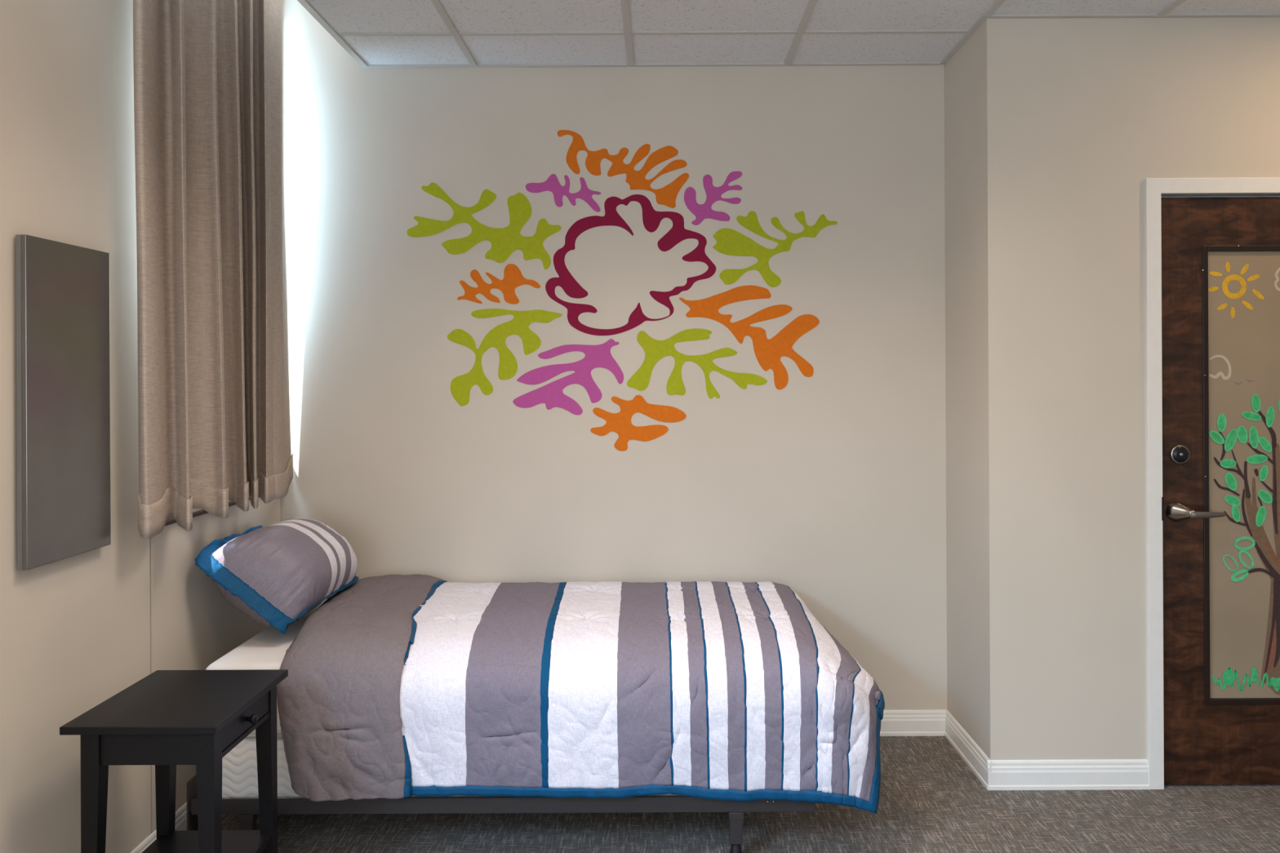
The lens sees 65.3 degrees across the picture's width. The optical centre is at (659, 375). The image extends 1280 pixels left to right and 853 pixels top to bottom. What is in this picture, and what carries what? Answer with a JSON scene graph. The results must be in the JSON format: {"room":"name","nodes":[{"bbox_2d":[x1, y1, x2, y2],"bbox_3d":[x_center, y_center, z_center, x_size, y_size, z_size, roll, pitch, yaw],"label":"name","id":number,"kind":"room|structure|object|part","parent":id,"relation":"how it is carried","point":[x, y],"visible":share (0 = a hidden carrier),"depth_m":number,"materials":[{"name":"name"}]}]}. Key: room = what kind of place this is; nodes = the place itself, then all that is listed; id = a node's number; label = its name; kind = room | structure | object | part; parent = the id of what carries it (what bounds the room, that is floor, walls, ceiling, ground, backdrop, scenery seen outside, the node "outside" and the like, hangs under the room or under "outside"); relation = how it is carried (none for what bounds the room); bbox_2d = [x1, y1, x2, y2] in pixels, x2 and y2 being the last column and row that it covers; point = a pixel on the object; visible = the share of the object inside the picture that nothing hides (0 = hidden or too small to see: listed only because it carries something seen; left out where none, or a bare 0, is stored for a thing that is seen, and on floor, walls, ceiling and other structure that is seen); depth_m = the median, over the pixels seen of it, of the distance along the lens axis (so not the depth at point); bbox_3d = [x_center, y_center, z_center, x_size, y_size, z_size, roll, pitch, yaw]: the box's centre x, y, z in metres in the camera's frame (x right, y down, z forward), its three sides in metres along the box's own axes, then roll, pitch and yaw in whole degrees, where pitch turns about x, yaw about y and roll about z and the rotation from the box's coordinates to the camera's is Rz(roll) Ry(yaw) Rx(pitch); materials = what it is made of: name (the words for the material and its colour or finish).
{"room":"bedroom","nodes":[
{"label":"bedroom","id":0,"kind":"room"},
{"bbox_2d":[0,0,151,852],"bbox_3d":[-1.496,-0.138,0.555,0.050,3.210,6.710,0,0,0],"label":"wall","id":1,"kind":"structure","parent":0,"point":[75,630],"depth_m":2.47,"materials":[{"name":"beige paint"}]},
{"bbox_2d":[15,234,111,570],"bbox_3d":[-1.455,0.061,2.442,0.030,0.765,0.345,0,0,0],"label":"wall panel","id":2,"kind":"object","parent":1,"relation":"attached to","point":[62,290],"visible":1,"depth_m":2.40,"materials":[{"name":"metal"}]},
{"bbox_2d":[130,802,186,852],"bbox_3d":[-1.456,1.369,3.325,0.015,0.097,1.150,0,0,0],"label":"baseboard","id":3,"kind":"structure","parent":1,"relation":"attached to","point":[180,824],"depth_m":3.01,"materials":[{"name":"white paint"}]},
{"bbox_2d":[169,500,231,519],"bbox_3d":[-1.480,0.352,3.366,0.018,0.160,1.016,0,0,0],"label":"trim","id":4,"kind":"structure","parent":1,"relation":"attached to","point":[193,509],"depth_m":3.17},
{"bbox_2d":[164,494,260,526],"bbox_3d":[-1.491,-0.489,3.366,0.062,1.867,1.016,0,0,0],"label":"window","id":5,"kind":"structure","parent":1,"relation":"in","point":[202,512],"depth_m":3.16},
{"bbox_2d":[150,497,280,833],"bbox_3d":[-1.476,0.931,3.373,0.017,0.972,0.985,0,0,0],"label":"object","id":6,"kind":"structure","parent":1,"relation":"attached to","point":[193,626],"depth_m":3.12,"materials":[{"name":"beige paint"}]},
{"bbox_2d":[280,0,946,710],"bbox_3d":[-0.242,-0.144,3.970,2.958,3.210,0.140,0,0,0],"label":"wall","id":7,"kind":"structure","parent":0,"point":[828,486],"depth_m":3.90,"materials":[{"name":"beige paint"}]},
{"bbox_2d":[297,0,368,67],"bbox_3d":[-1.148,-1.252,0.649,0.024,0.102,6.499,0,0,0],"label":"trim","id":8,"kind":"structure","parent":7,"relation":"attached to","point":[304,3],"depth_m":3.49,"materials":[{"name":"metal"}]},
{"bbox_2d":[406,129,837,451],"bbox_3d":[-0.145,-0.333,3.899,1.684,1.257,0.001,0,0,0],"label":"wall mural","id":9,"kind":"object","parent":7,"relation":"attached to","point":[504,241],"visible":1,"depth_m":3.90,"materials":[{"name":"paint"}]},
{"bbox_2d":[545,194,715,335],"bbox_3d":[-0.113,-0.432,3.899,0.668,0.552,0.001,0,0,0],"label":"flower","id":10,"kind":"object","parent":9,"relation":"on","point":[651,219],"depth_m":3.90,"materials":[{"name":"paint"}]},
{"bbox_2d":[880,710,946,736],"bbox_3d":[-0.169,1.362,3.893,2.588,0.097,0.015,0,0,0],"label":"baseboard","id":11,"kind":"structure","parent":7,"relation":"attached to","point":[894,722],"depth_m":3.89,"materials":[{"name":"white paint"}]},
{"bbox_2d":[222,736,1279,852],"bbox_3d":[0.922,1.466,0.650,5.370,0.120,7.100,0,0,0],"label":"floor","id":12,"kind":"structure","parent":0,"point":[931,801],"depth_m":3.12,"materials":[{"name":"carpet"}]},
{"bbox_2d":[59,669,288,852],"bbox_3d":[-1.165,1.103,2.458,0.364,0.626,0.436,0,0,0],"label":"nightstand","id":13,"kind":"object","parent":12,"relation":"on","point":[166,719],"visible":1,"depth_m":2.35,"materials":[{"name":"black paint"}]},
{"bbox_3d":[-1.286,1.113,2.273,0.041,0.608,0.041,0,0,0],"label":"leg","id":14,"kind":"part","parent":13,"relation":"part of","materials":[{"name":"black paint"}]},
{"bbox_3d":[-1.286,1.113,2.602,0.041,0.608,0.041,0,0,0],"label":"leg","id":15,"kind":"part","parent":13,"relation":"part of","materials":[{"name":"black paint"}]},
{"bbox_2d":[142,830,271,852],"bbox_3d":[-1.152,1.202,2.439,0.288,0.016,0.356,0,0,0],"label":"shelf","id":16,"kind":"object","parent":13,"relation":"attached to","point":[166,841],"depth_m":2.55,"materials":[{"name":"black paint"}]},
{"bbox_3d":[-1.025,1.111,2.273,0.041,0.608,0.041,0,0,0],"label":"leg","id":17,"kind":"part","parent":13,"relation":"part of","materials":[{"name":"black paint"}]},
{"bbox_3d":[-1.018,0.840,2.438,0.016,0.057,0.283,0,0,0],"label":"drawer","id":18,"kind":"part","parent":13,"relation":"part of","materials":[{"name":"black paint"}]},
{"bbox_3d":[-1.022,0.877,2.438,0.027,0.012,0.287,0,0,0],"label":"drawer rail","id":19,"kind":"part","parent":13,"relation":"part of","materials":[{"name":"black paint"}]},
{"bbox_3d":[-0.997,0.841,2.440,0.027,0.025,0.025,0,0,0],"label":"drawer knob","id":20,"kind":"part","parent":13,"relation":"part of","materials":[{"name":"black paint"}]},
{"bbox_3d":[-1.025,1.111,2.602,0.041,0.608,0.041,0,0,0],"label":"leg","id":21,"kind":"part","parent":13,"relation":"part of","materials":[{"name":"black paint"}]},
{"bbox_2d":[186,774,814,852],"bbox_3d":[-0.457,1.290,3.389,1.807,0.245,1.039,0,0,0],"label":"frame","id":22,"kind":"object","parent":12,"relation":"on","point":[247,811],"visible":0.35,"depth_m":2.88,"materials":[{"name":"metal"}]},
{"bbox_3d":[-1.194,1.314,2.893,0.044,0.094,0.038,0,0,0],"label":"leg","id":23,"kind":"part","parent":22,"relation":"part of","materials":[{"name":"metal"}]},
{"bbox_2d":[222,737,687,799],"bbox_3d":[-0.437,1.154,3.381,1.790,0.199,0.947,0,0,0],"label":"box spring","id":24,"kind":"object","parent":22,"relation":"on","point":[239,766],"visible":0.02,"depth_m":2.91,"materials":[{"name":"white fabric"}]},
{"bbox_2d":[205,599,327,737],"bbox_3d":[-0.439,0.947,3.380,1.805,0.210,0.957,0,0,0],"label":"mattress","id":25,"kind":"object","parent":24,"relation":"on","point":[266,650],"visible":0.02,"depth_m":3.04,"materials":[{"name":"white fabric"}]},
{"bbox_2d":[276,574,884,813],"bbox_3d":[-0.249,1.002,3.357,1.865,0.515,1.120,0,0,0],"label":"comforter","id":26,"kind":"object","parent":25,"relation":"on","point":[395,686],"visible":1,"depth_m":2.84,"materials":[{"name":"fabric"}]},
{"bbox_2d":[195,517,359,635],"bbox_3d":[-1.260,0.653,3.383,0.377,0.316,0.661,0,0,0],"label":"pillow","id":27,"kind":"object","parent":26,"relation":"on","point":[275,574],"visible":1,"depth_m":3.14,"materials":[{"name":"grey fabric"}]},
{"bbox_3d":[-0.451,1.240,2.900,1.795,0.044,0.050,0,0,0],"label":"rail","id":28,"kind":"part","parent":22,"relation":"part of","materials":[{"name":"metal"}]},
{"bbox_3d":[0.221,1.307,2.893,0.044,0.094,0.038,0,0,0],"label":"leg","id":29,"kind":"part","parent":22,"relation":"part of","materials":[{"name":"metal"}]},
{"bbox_2d":[306,0,1279,64],"bbox_3d":[1.178,-1.257,0.575,4.632,0.074,6.750,0,0,0],"label":"ceiling","id":30,"kind":"structure","parent":0,"point":[343,15],"depth_m":3.45,"materials":[{"name":"tile"}]},
{"bbox_2d":[340,0,1186,65],"bbox_3d":[1.078,-1.217,0.650,4.407,0.009,6.500,0,0,0],"label":"grid","id":31,"kind":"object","parent":30,"relation":"attached to","point":[627,32],"depth_m":3.52,"materials":[{"name":"metal"}]},
{"bbox_2d":[943,31,978,746],"bbox_3d":[1.178,0.070,3.705,0.120,2.768,0.390,0,0,0],"label":"wall","id":32,"kind":"structure","parent":0,"point":[960,87],"depth_m":3.69,"materials":[{"name":"beige paint"}]},
{"bbox_2d":[944,710,991,790],"bbox_3d":[1.117,1.356,3.639,0.015,0.097,0.522,0,0,0],"label":"baseboard","id":33,"kind":"structure","parent":32,"relation":"attached to","point":[966,748],"depth_m":3.60,"materials":[{"name":"white paint"}]},
{"bbox_2d":[975,17,1279,759],"bbox_3d":[2.309,0.065,3.450,2.382,2.768,0.120,0,0,0],"label":"wall","id":34,"kind":"structure","parent":0,"point":[1073,115],"depth_m":3.39,"materials":[{"name":"beige paint"}]},
{"bbox_2d":[367,12,1279,67],"bbox_3d":[1.079,-1.216,3.634,4.430,0.008,0.532,0,0,0],"label":"trim","id":35,"kind":"structure","parent":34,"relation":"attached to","point":[978,23],"depth_m":3.88,"materials":[{"name":"metal"}]},
{"bbox_2d":[986,759,1149,790],"bbox_3d":[1.386,1.355,3.382,0.546,0.097,0.015,0,0,0],"label":"baseboard","id":36,"kind":"structure","parent":34,"relation":"attached to","point":[1102,774],"depth_m":3.38,"materials":[{"name":"white paint"}]},
{"bbox_2d":[1144,177,1279,789],"bbox_3d":[2.165,0.364,3.437,1.026,2.070,0.126,0,0,0],"label":"doorframe","id":37,"kind":"object","parent":34,"relation":"attached to","point":[1155,188],"visible":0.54,"depth_m":3.37,"materials":[{"name":"white paint"}]},
{"bbox_2d":[1160,196,1279,784],"bbox_3d":[2.161,0.391,3.383,0.926,2.000,0.116,0,0,0],"label":"door","id":38,"kind":"structure","parent":37,"relation":"attached to","point":[1220,255],"depth_m":3.40,"materials":[{"name":"brown wood"}]},
{"bbox_3d":[1.702,0.451,3.396,0.007,0.080,0.047,0,0,0],"label":"strike plate","id":39,"kind":"part","parent":38,"relation":"part of","materials":[{"name":"silver metal"}]},
{"bbox_3d":[1.758,0.463,3.363,0.072,0.068,0.066,0,0,0],"label":"handle","id":40,"kind":"part","parent":38,"relation":"part of","materials":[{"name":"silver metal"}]},
{"bbox_3d":[1.837,0.467,3.336,0.126,0.024,0.022,0,0,-1],"label":"lever","id":41,"kind":"part","parent":38,"relation":"part of","materials":[{"name":"metal"}]},
{"bbox_3d":[2.165,0.339,3.409,0.597,1.533,0.006,0,0,0],"label":"glass pane","id":42,"kind":"part","parent":38,"relation":"part of","materials":[{"name":"beige glass"}]},
{"bbox_3d":[-1.384,-1.668,0.600,0.588,0.050,6.800,0,0,0],"label":"ceiling","id":43,"kind":"structure","parent":0,"visible":0},
{"bbox_2d":[133,0,293,538],"bbox_3d":[-1.390,-0.598,3.266,0.098,2.084,1.227,0,0,0],"label":"curtain","id":44,"kind":"object","parent":43,"relation":"hanging from","point":[214,423],"visible":1,"depth_m":3.06,"materials":[{"name":"beige fabric"}]}
]}

